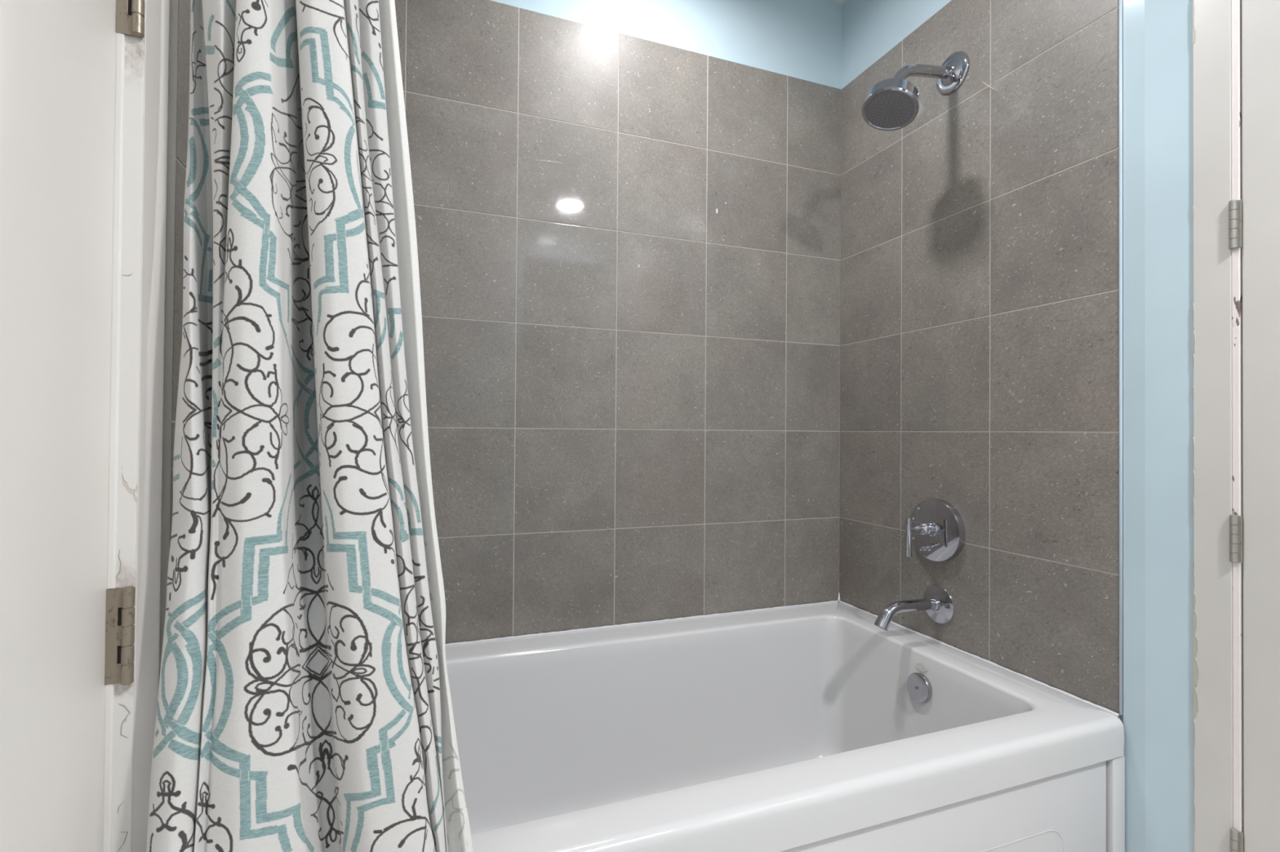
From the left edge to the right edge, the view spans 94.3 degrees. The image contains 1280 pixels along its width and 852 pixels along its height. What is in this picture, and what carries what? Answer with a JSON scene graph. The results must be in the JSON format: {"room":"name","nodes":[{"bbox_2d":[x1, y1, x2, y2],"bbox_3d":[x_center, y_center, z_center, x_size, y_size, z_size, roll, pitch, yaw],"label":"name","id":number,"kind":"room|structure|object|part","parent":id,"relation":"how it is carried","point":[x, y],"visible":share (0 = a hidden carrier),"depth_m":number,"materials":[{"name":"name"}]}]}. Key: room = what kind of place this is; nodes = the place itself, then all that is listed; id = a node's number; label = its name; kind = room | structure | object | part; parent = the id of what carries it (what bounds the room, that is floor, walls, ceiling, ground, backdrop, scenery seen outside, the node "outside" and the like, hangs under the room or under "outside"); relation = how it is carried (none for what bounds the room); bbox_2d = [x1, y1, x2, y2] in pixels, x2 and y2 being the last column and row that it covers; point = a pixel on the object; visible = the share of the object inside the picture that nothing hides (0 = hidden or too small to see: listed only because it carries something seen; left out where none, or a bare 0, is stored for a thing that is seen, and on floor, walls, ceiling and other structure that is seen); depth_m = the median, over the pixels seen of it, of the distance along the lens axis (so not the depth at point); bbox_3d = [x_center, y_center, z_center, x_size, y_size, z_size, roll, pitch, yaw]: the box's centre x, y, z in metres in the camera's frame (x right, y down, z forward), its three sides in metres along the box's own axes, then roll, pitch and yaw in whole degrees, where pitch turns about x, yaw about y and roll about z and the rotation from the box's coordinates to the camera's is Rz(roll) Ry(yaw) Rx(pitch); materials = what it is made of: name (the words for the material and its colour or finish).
{"room":"bathroom","nodes":[
{"label":"bathroom","id":0,"kind":"room"},
{"bbox_2d":[160,0,190,669],"bbox_3d":[-0.805,-0.216,1.121,0.200,2.645,1.002,1,-1,-20],"label":"wall","id":1,"kind":"structure","parent":0,"point":[180,24],"depth_m":0.69,"materials":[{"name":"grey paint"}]},
{"bbox_2d":[0,0,144,851],"bbox_3d":[-0.458,-0.030,0.169,0.193,2.240,0.892,1,-1,-20],"label":"door","id":2,"kind":"structure","parent":1,"relation":"in","point":[65,636],"depth_m":0.52,"materials":[{"name":"white paint"}]},
{"bbox_2d":[102,0,170,851],"bbox_3d":[-0.625,-0.047,0.618,0.192,2.300,0.070,1,-1,-20],"label":"trim","id":3,"kind":"structure","parent":1,"relation":"attached to","point":[142,64],"depth_m":0.62,"materials":[{"name":"white paint"}]},
{"bbox_2d":[394,0,842,644],"bbox_3d":[-0.113,-0.203,1.869,2.017,2.645,0.121,1,-1,-20],"label":"wall","id":4,"kind":"structure","parent":0,"point":[628,212],"depth_m":1.83,"materials":[{"name":"grey tile"}]},
{"bbox_2d":[828,0,846,4],"bbox_3d":[0.393,-1.564,0.616,2.067,0.060,2.800,1,-1,-20],"label":"ceiling","id":5,"kind":"structure","parent":0,"point":[840,2],"depth_m":2.12,"materials":[{"name":"paint"}]},
{"bbox_3d":[0.274,-1.518,0.929,1.676,0.027,0.020,1,-1,-20],"label":"track","id":6,"kind":"object","parent":5,"relation":"attached to","visible":0},
{"bbox_2d":[146,0,448,851],"bbox_3d":[-0.356,-0.275,0.677,0.304,2.482,0.180,1,-1,-20],"label":"shower curtain","id":7,"kind":"object","parent":6,"relation":"hanging from","point":[299,707],"visible":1,"depth_m":0.65,"materials":[{"name":"fabric"}]},
{"bbox_2d":[378,0,473,851],"bbox_3d":[-0.264,-0.274,0.744,0.162,2.482,0.026,1,-1,-22],"label":"curtain liner","id":8,"kind":"object","parent":6,"relation":"hanging from","point":[457,823],"visible":0.95,"depth_m":0.73,"materials":[{"name":"fabric"}]},
{"bbox_2d":[839,0,1194,851],"bbox_3d":[0.942,-0.196,1.704,0.152,2.645,1.124,1,-1,-20],"label":"wall","id":9,"kind":"structure","parent":0,"point":[1017,254],"depth_m":1.43,"materials":[{"name":"grey tile"}]},
{"bbox_2d":[874,585,954,631],"bbox_3d":[0.751,0.509,1.661,0.226,0.107,0.107,1,-1,-20],"label":"tub spout","id":10,"kind":"object","parent":9,"relation":"attached to","point":[938,603],"visible":1,"depth_m":1.66,"materials":[{"name":"silver metal"}]},
{"bbox_2d":[861,51,968,130],"bbox_3d":[0.746,-0.933,1.614,0.303,0.235,0.143,1,-1,-20],"label":"shower","id":11,"kind":"object","parent":9,"relation":"attached to","point":[891,104],"visible":1,"depth_m":1.60,"materials":[{"name":"silver metal"}]},
{"bbox_3d":[0.781,-0.960,1.637,0.222,0.103,0.030,1,-1,-20],"label":"arm","id":12,"kind":"part","parent":11,"relation":"part of","materials":[{"name":"silver metal"}]},
{"bbox_2d":[905,498,965,561],"bbox_3d":[0.805,0.297,1.683,0.114,0.177,0.177,1,-1,-20],"label":"shower valve","id":13,"kind":"object","parent":9,"relation":"attached to","point":[936,529],"visible":1,"depth_m":1.67,"materials":[{"name":"silver metal"}]},
{"bbox_3d":[0.757,0.313,1.671,0.015,0.109,0.017,1,-1,-20],"label":"lever handle","id":14,"kind":"part","parent":13,"relation":"part of","materials":[{"name":"silver metal"}]},
{"bbox_3d":[0.816,0.349,1.700,0.035,0.019,0.019,1,-1,-20],"label":"diverter knob","id":15,"kind":"part","parent":13,"relation":"part of","materials":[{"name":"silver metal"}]},
{"bbox_2d":[1192,0,1244,851],"bbox_3d":[1.153,-0.003,1.143,0.143,2.250,0.072,1,-1,-20],"label":"trim","id":16,"kind":"structure","parent":9,"relation":"attached to","point":[1217,305],"depth_m":1.12,"materials":[{"name":"white paint"}]},
{"bbox_2d":[1228,0,1279,851],"bbox_3d":[1.265,0.014,0.683,0.051,2.190,0.900,1,-1,-20],"label":"door","id":17,"kind":"structure","parent":9,"relation":"in","point":[1260,19],"depth_m":1.06,"materials":[{"name":"white paint"}]},
{"bbox_3d":[0.372,1.141,0.589,2.067,0.060,2.800,1,-1,-20],"label":"floor","id":18,"kind":"structure","parent":0,"visible":0},
{"bbox_2d":[444,593,1124,851],"bbox_3d":[0.082,0.847,1.382,1.664,0.539,0.914,1,-1,-20],"label":"bathtub","id":19,"kind":"object","parent":18,"relation":"on","point":[812,727],"visible":0.81,"depth_m":1.55,"materials":[{"name":"white plastic"}]},
{"bbox_3d":[0.211,0.888,0.961,1.616,0.410,0.014,1,-1,-20],"label":"apron panel","id":20,"kind":"part","parent":19,"relation":"part of","materials":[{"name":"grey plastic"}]}
]}

